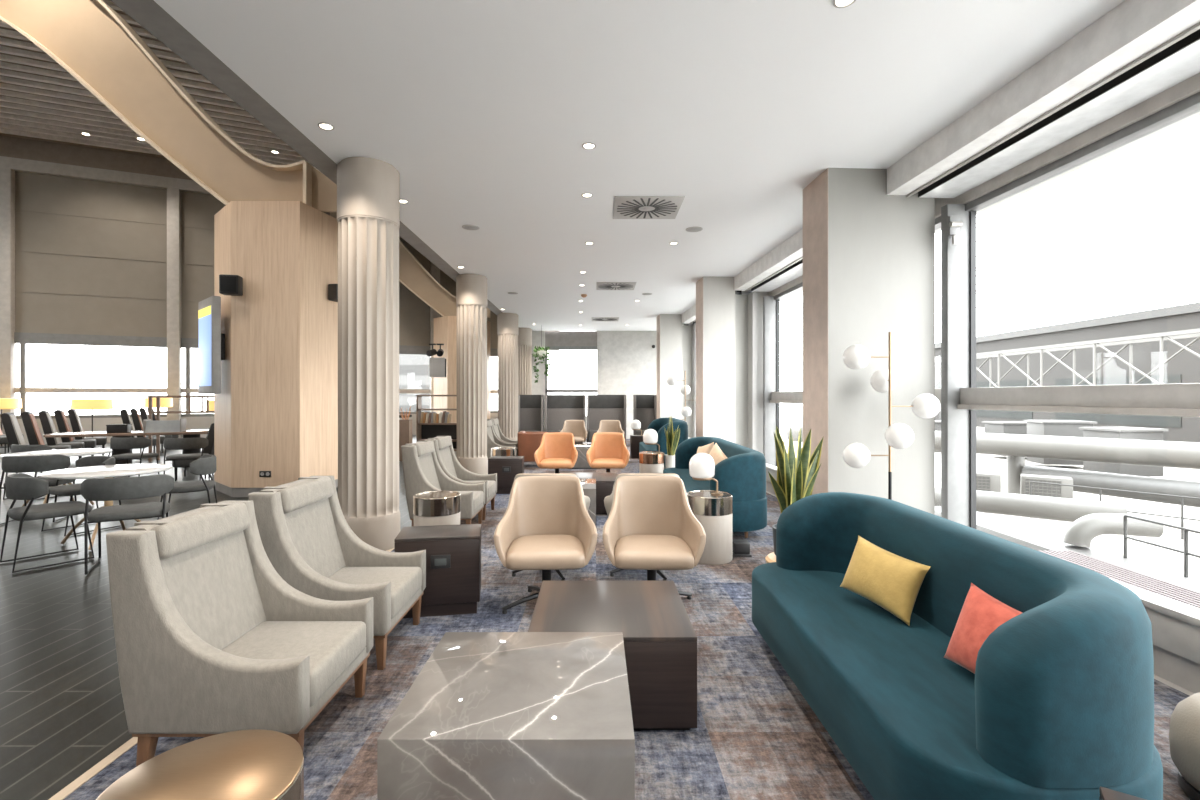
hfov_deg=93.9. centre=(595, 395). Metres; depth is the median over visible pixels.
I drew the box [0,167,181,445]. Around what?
window
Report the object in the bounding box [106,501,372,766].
armchair
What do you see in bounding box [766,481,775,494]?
baseboard
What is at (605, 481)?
coffee table
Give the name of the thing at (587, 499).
swivel chair
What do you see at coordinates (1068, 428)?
roof unit
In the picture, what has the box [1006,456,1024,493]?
duct
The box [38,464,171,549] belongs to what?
round table
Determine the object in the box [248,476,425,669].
armchair
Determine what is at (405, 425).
planter box
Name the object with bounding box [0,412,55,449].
chair
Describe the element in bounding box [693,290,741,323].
trim
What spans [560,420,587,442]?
swivel chair
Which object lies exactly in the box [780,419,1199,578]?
roof
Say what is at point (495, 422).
armchair
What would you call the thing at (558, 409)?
booth
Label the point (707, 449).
cushion
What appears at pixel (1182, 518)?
railing
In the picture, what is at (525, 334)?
column
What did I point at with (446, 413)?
book
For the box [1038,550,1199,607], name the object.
roof panel
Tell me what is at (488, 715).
coffee table
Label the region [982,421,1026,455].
roof unit
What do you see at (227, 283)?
grille
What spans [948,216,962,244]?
bracket
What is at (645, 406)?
booth
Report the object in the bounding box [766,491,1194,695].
floor
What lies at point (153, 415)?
chair
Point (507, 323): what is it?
column
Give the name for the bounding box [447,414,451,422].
book
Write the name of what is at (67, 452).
round table
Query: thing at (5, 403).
lamp
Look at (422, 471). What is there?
armchair
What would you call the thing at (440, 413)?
book
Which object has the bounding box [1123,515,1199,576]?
railing
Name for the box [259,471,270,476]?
wall socket
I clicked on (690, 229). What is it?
ceiling speaker
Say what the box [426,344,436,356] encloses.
track spotlight
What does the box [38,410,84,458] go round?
chair
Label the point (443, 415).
book
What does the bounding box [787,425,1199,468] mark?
pipe
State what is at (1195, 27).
trim
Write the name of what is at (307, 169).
flange
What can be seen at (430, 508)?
table
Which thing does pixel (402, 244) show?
flange
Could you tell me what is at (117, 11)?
ceiling
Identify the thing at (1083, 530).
duct
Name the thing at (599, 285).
ceiling vent
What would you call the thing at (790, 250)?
trim
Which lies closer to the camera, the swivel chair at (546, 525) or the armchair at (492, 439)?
the swivel chair at (546, 525)
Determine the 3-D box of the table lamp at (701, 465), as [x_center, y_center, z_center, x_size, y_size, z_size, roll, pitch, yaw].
[1.018,0.717,5.180,0.313,0.385,0.236,0,0,0]
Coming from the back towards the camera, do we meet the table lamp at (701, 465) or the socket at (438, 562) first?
the table lamp at (701, 465)
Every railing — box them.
[1030,481,1199,539]
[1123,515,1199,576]
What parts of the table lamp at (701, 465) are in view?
lamp shade, stem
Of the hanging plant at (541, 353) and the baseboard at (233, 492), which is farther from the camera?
the hanging plant at (541, 353)
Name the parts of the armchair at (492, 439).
backrest, panel, panel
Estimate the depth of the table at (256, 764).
1.34 m
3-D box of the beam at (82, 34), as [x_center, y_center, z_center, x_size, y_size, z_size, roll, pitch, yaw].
[-7.975,-5.390,8.760,8.050,5.000,0.080,0,0,0]
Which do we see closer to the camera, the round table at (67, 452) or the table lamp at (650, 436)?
the round table at (67, 452)
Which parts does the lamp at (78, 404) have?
lamp shade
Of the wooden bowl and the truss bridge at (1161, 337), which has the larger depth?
the truss bridge at (1161, 337)
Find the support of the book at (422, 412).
on the bookshelf
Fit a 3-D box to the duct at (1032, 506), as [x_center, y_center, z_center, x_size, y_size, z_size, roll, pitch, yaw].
[10.437,2.750,14.227,4.428,0.560,0.725,0,0,35]
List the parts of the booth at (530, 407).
seat, panel, panel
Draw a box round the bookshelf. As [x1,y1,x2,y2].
[416,395,456,450]
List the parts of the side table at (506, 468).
socket panel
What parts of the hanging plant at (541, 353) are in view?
pot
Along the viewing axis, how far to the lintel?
4.44 m
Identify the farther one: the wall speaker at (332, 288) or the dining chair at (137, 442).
the dining chair at (137, 442)
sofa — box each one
[639,418,687,466]
[663,437,766,537]
[752,492,1162,799]
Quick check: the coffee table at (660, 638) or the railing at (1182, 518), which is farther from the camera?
the railing at (1182, 518)
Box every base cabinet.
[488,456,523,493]
[630,435,642,458]
[1100,787,1145,799]
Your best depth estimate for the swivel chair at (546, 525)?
4.14 m
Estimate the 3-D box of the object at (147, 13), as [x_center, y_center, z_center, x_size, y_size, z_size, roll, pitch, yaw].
[-2.675,-2.455,8.100,0.250,0.350,23.000,0,0,0]
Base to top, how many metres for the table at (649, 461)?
0.595 m
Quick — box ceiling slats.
[0,0,321,172]
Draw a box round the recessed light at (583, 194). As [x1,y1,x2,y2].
[582,193,592,196]
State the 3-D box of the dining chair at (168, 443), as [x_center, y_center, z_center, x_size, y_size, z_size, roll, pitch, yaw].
[-6.997,1.100,9.592,0.645,0.790,0.537,0,0,-20]
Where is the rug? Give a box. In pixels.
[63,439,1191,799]
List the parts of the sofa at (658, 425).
seat, backrest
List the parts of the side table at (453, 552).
socket panel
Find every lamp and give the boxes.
[0,398,21,447]
[70,399,112,446]
[144,398,172,443]
[206,400,213,410]
[631,420,642,435]
[643,429,662,452]
[667,371,695,420]
[689,453,722,494]
[843,332,940,499]
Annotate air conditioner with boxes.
[976,471,1000,491]
[1021,474,1072,498]
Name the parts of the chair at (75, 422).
backrest, seat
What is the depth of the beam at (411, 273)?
20.62 m
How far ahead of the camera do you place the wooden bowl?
4.61 m
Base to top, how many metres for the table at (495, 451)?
0.595 m
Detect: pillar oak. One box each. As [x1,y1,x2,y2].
[214,201,337,487]
[434,316,489,422]
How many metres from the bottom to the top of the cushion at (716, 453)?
0.487 m
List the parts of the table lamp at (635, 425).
lamp shade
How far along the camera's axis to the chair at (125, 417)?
13.63 m
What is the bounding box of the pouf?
[1169,692,1199,799]
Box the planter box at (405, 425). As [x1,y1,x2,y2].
[399,406,411,460]
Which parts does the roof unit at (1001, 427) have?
lid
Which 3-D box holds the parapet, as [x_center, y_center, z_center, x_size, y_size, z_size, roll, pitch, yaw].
[8.625,3.225,9.000,0.950,0.950,10.000,0,0,0]
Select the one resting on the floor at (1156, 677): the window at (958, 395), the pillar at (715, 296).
the pillar at (715, 296)
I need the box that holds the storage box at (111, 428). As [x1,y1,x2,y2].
[106,424,131,432]
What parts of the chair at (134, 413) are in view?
backrest, seat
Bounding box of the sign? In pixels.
[429,358,445,376]
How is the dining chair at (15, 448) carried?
on the floor at (62, 710)
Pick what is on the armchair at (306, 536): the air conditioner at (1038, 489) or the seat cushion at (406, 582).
the seat cushion at (406, 582)
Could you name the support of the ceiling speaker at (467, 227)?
attached to the ceiling at (484, 111)
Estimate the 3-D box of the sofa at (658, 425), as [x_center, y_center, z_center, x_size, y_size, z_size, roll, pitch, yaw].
[1.431,1.001,12.050,0.862,0.998,2.305,0,0,0]
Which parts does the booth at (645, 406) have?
seat, panel, panel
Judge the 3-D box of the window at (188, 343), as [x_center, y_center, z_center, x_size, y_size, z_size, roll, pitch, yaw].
[-12.162,-0.625,19.607,3.890,2.650,0.101,0,0,-23]
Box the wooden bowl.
[765,552,775,562]
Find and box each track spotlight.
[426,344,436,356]
[436,344,443,356]
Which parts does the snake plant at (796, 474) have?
planter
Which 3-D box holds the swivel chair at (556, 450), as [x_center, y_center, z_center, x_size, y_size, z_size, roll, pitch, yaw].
[-0.640,1.059,9.214,0.699,0.882,0.664,0,0,0]
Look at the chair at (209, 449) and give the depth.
10.14 m
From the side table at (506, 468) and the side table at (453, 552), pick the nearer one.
the side table at (453, 552)
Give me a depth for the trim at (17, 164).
17.85 m
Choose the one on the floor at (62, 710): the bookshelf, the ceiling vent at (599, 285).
the bookshelf
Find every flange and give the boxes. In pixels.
[0,0,313,206]
[399,239,455,316]
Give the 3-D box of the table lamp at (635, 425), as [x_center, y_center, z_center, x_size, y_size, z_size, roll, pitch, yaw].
[1.008,0.767,13.600,0.313,0.385,0.236,0,0,0]
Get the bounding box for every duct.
[935,488,1127,521]
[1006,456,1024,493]
[1021,465,1199,507]
[1063,513,1163,547]
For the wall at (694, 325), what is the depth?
15.90 m
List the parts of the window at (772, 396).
rail, frame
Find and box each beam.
[0,0,336,211]
[330,212,489,317]
[887,0,1199,194]
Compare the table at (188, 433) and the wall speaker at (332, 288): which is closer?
the wall speaker at (332, 288)
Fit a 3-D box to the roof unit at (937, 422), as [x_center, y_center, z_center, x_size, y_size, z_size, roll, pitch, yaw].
[22.808,2.583,37.600,2.400,1.834,1.800,0,0,20]
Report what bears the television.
attached to the pillar oak at (276, 407)
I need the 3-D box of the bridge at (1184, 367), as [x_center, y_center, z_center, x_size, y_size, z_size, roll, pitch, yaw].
[56.800,0.200,50.000,22.400,14.600,80.000,0,0,0]
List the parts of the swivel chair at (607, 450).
seat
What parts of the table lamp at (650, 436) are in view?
lamp shade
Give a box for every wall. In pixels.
[15,171,558,350]
[532,331,656,438]
[682,325,691,437]
[692,324,695,437]
[735,294,747,446]
[748,292,767,452]
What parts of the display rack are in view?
plate, plate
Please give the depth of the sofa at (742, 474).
5.76 m
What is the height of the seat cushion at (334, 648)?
0.150 m
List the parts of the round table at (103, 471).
leg, leg, post, leg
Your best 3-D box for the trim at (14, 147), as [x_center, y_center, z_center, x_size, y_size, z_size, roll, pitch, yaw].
[-12.617,-7.575,19.438,24.000,0.650,0.255,0,0,-23]
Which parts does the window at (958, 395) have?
rail, frame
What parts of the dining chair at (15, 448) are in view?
sled leg, backrest, sled leg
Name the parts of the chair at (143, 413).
backrest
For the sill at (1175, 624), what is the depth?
2.90 m
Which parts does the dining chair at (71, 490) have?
seat, sled leg, sled leg, backrest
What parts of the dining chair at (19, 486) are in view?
backrest, sled leg, seat, sled leg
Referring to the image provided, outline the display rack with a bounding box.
[143,418,185,432]
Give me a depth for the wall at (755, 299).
10.87 m
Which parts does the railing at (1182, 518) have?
post, post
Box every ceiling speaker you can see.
[462,225,478,229]
[686,227,702,231]
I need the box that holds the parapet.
[935,506,1199,591]
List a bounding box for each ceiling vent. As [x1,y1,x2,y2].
[592,317,618,320]
[596,282,635,289]
[613,196,684,218]
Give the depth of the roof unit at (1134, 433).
24.29 m
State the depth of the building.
71.99 m
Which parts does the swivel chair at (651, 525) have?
column post, seat, arm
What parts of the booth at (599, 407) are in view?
seat, panel, panel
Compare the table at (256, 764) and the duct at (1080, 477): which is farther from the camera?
the duct at (1080, 477)
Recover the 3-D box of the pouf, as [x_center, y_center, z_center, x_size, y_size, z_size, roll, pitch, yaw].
[2.410,1.314,2.020,0.480,0.372,0.480,0,0,0]
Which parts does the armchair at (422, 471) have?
backrest, rail, panel, seat frame, leg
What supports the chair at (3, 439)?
on the floor at (62, 710)
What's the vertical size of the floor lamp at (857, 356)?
2.090 m
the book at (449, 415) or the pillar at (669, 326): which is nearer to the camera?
the book at (449, 415)
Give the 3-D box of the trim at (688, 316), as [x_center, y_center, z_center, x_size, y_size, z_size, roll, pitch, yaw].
[2.599,-2.150,13.468,0.200,0.260,4.300,0,0,-3]
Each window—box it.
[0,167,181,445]
[181,338,213,416]
[399,261,439,413]
[490,348,497,412]
[545,346,596,394]
[695,275,802,466]
[752,40,1199,528]
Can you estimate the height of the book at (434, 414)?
0.256 m
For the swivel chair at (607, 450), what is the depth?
9.43 m
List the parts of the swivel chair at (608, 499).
arm, arm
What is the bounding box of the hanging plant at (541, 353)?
[531,325,550,382]
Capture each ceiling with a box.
[0,9,322,173]
[154,0,1124,330]
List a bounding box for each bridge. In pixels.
[935,302,1199,442]
[935,328,1199,419]
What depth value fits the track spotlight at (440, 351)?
19.42 m
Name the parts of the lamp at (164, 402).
lamp shade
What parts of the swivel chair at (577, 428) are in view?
seat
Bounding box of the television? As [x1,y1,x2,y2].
[198,296,224,393]
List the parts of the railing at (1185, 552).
post, post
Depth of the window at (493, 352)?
22.97 m
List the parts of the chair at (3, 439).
seat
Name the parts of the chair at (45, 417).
backrest, seat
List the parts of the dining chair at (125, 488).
sled leg, backrest, seat, sled leg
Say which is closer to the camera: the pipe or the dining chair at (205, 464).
the dining chair at (205, 464)
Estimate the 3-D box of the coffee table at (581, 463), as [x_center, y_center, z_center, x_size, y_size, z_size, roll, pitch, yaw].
[-0.250,1.270,11.850,0.740,0.460,0.700,0,0,0]
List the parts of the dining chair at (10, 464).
sled leg, backrest, seat, sled leg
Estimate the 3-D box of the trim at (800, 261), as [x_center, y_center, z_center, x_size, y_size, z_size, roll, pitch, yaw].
[3.051,-2.080,8.485,0.101,0.160,4.500,0,0,-3]
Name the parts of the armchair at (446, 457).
backrest, panel, panel, leg, seat frame, leg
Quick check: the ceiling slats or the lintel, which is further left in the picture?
the ceiling slats
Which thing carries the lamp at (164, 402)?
on the floor at (62, 710)
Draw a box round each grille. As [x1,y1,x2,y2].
[220,276,235,291]
[976,476,990,491]
[1025,478,1061,497]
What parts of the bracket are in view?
bracket plate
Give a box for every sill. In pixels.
[17,413,497,444]
[766,463,776,482]
[1110,578,1199,663]
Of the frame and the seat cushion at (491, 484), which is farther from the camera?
the frame
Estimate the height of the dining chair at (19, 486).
0.790 m
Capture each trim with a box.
[0,135,192,179]
[0,156,209,193]
[48,548,393,799]
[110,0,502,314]
[682,304,695,323]
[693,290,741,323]
[734,229,802,290]
[745,256,802,291]
[751,259,802,291]
[906,22,1199,196]
[918,29,1199,196]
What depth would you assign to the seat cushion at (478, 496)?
6.32 m
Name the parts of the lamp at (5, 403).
lamp shade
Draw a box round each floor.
[0,435,456,799]
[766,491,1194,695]
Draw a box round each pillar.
[657,314,681,418]
[696,277,734,442]
[803,168,934,514]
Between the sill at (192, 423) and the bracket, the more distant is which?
the sill at (192, 423)
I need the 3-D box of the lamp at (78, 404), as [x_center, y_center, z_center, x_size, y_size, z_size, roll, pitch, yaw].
[-14.750,0.795,16.400,0.940,1.410,0.940,0,0,0]
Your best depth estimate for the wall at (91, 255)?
18.10 m
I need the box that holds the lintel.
[780,112,1199,300]
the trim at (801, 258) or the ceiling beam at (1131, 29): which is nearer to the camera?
the ceiling beam at (1131, 29)
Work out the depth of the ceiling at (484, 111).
4.39 m
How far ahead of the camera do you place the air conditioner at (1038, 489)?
17.04 m
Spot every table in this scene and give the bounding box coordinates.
[0,449,111,505]
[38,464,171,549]
[43,429,208,464]
[96,729,303,799]
[377,632,634,799]
[394,524,480,617]
[413,491,460,525]
[491,447,514,455]
[528,581,696,729]
[560,472,616,513]
[570,444,593,468]
[580,479,595,525]
[639,451,663,472]
[687,490,732,564]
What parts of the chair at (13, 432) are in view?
backrest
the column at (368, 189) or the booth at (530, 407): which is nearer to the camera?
the column at (368, 189)
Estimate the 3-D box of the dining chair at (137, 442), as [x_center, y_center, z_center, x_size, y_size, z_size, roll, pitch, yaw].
[-7.999,1.100,9.692,0.645,0.790,0.537,0,0,-5]
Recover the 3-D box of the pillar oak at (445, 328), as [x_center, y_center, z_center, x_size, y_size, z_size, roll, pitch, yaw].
[-5.100,-0.765,21.100,1.900,4.250,1.800,0,0,0]
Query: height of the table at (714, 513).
0.595 m
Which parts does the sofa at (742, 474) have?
seat, backrest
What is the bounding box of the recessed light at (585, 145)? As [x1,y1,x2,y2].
[582,143,595,148]
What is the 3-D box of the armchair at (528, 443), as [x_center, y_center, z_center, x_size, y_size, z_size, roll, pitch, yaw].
[-1.355,1.130,12.000,0.590,0.740,0.580,0,0,0]
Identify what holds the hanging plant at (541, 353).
hanging from the ceiling at (484, 111)
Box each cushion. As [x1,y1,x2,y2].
[222,621,365,706]
[328,567,421,618]
[456,491,483,511]
[468,481,495,497]
[696,442,713,453]
[709,443,726,464]
[840,535,929,625]
[944,583,1021,673]
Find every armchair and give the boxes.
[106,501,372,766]
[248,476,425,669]
[401,441,484,525]
[424,436,496,519]
[487,419,516,443]
[487,420,517,458]
[517,431,546,461]
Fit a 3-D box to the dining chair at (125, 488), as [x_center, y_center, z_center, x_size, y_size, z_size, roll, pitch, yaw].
[-4.196,1.100,5.043,0.645,0.790,0.537,0,0,-32]
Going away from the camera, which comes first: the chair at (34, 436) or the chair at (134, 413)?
the chair at (34, 436)
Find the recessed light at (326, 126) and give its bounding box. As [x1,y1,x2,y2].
[318,122,333,129]
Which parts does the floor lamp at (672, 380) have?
globe, globe, globe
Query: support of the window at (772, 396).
attached to the lintel
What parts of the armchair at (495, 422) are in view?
backrest, panel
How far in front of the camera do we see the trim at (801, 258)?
9.14 m
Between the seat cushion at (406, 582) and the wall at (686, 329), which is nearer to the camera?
the seat cushion at (406, 582)
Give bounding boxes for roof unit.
[935,420,940,430]
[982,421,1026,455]
[1023,420,1096,464]
[1079,427,1167,476]
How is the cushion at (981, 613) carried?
on the sofa at (1057, 703)
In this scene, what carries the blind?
attached to the wall at (626, 360)
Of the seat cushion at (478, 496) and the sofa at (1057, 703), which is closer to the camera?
the sofa at (1057, 703)
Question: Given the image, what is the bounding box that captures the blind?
[545,331,596,345]
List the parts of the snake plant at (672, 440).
planter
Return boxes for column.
[337,157,399,550]
[456,274,487,473]
[497,313,518,440]
[518,327,531,394]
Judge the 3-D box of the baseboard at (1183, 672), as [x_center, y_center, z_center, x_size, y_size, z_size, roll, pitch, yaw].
[3.165,1.465,1.131,0.110,0.270,9.000,0,0,-3]
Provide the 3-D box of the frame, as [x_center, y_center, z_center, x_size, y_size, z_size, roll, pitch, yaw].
[-9.526,0.745,13.048,1.440,1.510,0.360,0,0,-10]
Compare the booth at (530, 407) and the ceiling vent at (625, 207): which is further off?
the booth at (530, 407)
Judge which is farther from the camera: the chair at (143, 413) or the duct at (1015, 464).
the duct at (1015, 464)
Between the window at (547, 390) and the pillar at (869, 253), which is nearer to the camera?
the pillar at (869, 253)
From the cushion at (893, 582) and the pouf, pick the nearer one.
the pouf
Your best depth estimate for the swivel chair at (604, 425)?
14.48 m
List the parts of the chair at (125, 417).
backrest, seat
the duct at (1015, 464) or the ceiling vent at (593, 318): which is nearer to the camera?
the ceiling vent at (593, 318)
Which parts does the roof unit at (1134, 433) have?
lid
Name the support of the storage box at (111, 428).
on the table at (188, 433)
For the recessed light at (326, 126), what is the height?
0.007 m
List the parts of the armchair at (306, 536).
backrest, panel, panel, leg, rail, seat frame, leg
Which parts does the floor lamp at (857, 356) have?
globe, globe, arm, globe, globe, globe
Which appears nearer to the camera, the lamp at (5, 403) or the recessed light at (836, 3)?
the recessed light at (836, 3)
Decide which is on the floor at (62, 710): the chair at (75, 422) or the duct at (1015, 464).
the chair at (75, 422)
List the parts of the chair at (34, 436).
backrest, seat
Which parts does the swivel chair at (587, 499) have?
arm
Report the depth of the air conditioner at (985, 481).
17.77 m
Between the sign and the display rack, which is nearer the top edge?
the sign
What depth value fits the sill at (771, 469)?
8.62 m
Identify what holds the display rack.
on the table at (188, 433)
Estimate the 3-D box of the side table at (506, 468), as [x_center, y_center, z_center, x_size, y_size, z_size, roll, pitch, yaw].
[-1.399,1.230,8.749,0.520,0.540,0.381,0,0,-3]
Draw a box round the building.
[399,354,429,411]
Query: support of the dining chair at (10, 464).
on the floor at (62, 710)
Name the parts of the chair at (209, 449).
seat, backrest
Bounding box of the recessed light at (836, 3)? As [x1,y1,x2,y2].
[833,0,855,7]
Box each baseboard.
[216,479,337,496]
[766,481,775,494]
[1153,644,1199,692]
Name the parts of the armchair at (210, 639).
leg, backrest, panel, rail, panel, leg, seat frame, leg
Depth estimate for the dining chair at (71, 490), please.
6.27 m
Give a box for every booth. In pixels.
[518,395,543,431]
[544,395,585,443]
[587,395,625,444]
[633,395,656,434]
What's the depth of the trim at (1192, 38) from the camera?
3.88 m
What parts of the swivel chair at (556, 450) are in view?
seat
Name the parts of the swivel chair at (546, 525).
arm, arm, seat, column post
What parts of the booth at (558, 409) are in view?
seat, panel, panel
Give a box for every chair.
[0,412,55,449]
[0,436,8,453]
[0,455,76,524]
[0,473,93,572]
[3,444,68,500]
[21,411,70,449]
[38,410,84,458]
[41,456,120,535]
[54,409,95,455]
[67,409,106,454]
[81,474,173,574]
[108,437,158,476]
[120,409,155,452]
[130,408,164,452]
[139,408,171,437]
[147,408,178,437]
[157,455,216,519]
[163,437,209,481]
[172,423,213,479]
[494,476,597,613]
[511,473,589,580]
[534,432,577,472]
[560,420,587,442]
[586,432,629,471]
[597,420,623,434]
[602,476,705,599]
[604,473,679,580]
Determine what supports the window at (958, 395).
attached to the lintel
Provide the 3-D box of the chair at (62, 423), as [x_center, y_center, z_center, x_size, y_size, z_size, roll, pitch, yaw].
[-12.417,0.910,13.362,0.720,1.180,0.540,0,0,-39]
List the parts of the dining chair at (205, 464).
sled leg, seat, sled leg, backrest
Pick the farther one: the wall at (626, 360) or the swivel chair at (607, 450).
the wall at (626, 360)
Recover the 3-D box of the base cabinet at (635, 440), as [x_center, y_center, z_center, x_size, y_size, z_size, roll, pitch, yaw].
[1.020,1.230,13.600,0.360,0.540,0.400,0,0,0]
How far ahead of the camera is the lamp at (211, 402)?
13.97 m
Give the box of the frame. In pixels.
[148,396,213,461]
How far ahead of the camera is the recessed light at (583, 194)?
6.35 m
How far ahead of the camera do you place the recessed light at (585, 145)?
5.09 m
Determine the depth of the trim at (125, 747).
2.24 m
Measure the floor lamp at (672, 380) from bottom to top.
2.090 m
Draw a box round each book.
[420,411,424,422]
[433,413,436,422]
[439,412,442,422]
[442,411,446,422]
[444,412,448,422]
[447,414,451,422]
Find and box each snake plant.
[664,417,679,468]
[765,425,823,562]
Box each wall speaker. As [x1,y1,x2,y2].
[219,274,242,295]
[328,284,337,301]
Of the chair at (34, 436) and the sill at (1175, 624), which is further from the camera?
the chair at (34, 436)
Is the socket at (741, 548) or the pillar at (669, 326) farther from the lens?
the pillar at (669, 326)
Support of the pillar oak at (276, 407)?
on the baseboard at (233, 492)
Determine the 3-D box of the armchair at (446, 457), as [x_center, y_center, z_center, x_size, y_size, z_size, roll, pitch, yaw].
[-1.688,1.010,7.080,0.760,0.981,0.720,0,0,0]
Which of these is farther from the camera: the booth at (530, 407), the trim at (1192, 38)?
the booth at (530, 407)
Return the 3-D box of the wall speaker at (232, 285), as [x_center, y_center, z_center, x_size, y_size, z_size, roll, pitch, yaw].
[-5.340,-1.620,8.208,0.260,0.280,0.228,0,0,-12]
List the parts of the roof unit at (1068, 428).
lid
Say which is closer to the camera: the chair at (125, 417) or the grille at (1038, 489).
the chair at (125, 417)
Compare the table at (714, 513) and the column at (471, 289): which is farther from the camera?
the column at (471, 289)
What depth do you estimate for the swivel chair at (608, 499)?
4.53 m
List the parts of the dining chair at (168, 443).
sled leg, backrest, seat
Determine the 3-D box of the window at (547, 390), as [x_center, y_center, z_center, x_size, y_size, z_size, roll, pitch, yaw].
[-0.875,-0.520,19.670,1.830,2.440,0.100,0,0,0]
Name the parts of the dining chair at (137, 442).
backrest, seat, sled leg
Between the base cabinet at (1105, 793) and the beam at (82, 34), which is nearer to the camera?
the base cabinet at (1105, 793)
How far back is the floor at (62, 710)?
3.33 m
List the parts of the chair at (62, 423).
backrest, seat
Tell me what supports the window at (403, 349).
in the wall at (91, 255)
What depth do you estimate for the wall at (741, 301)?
11.15 m
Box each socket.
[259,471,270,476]
[435,558,445,565]
[733,540,751,556]

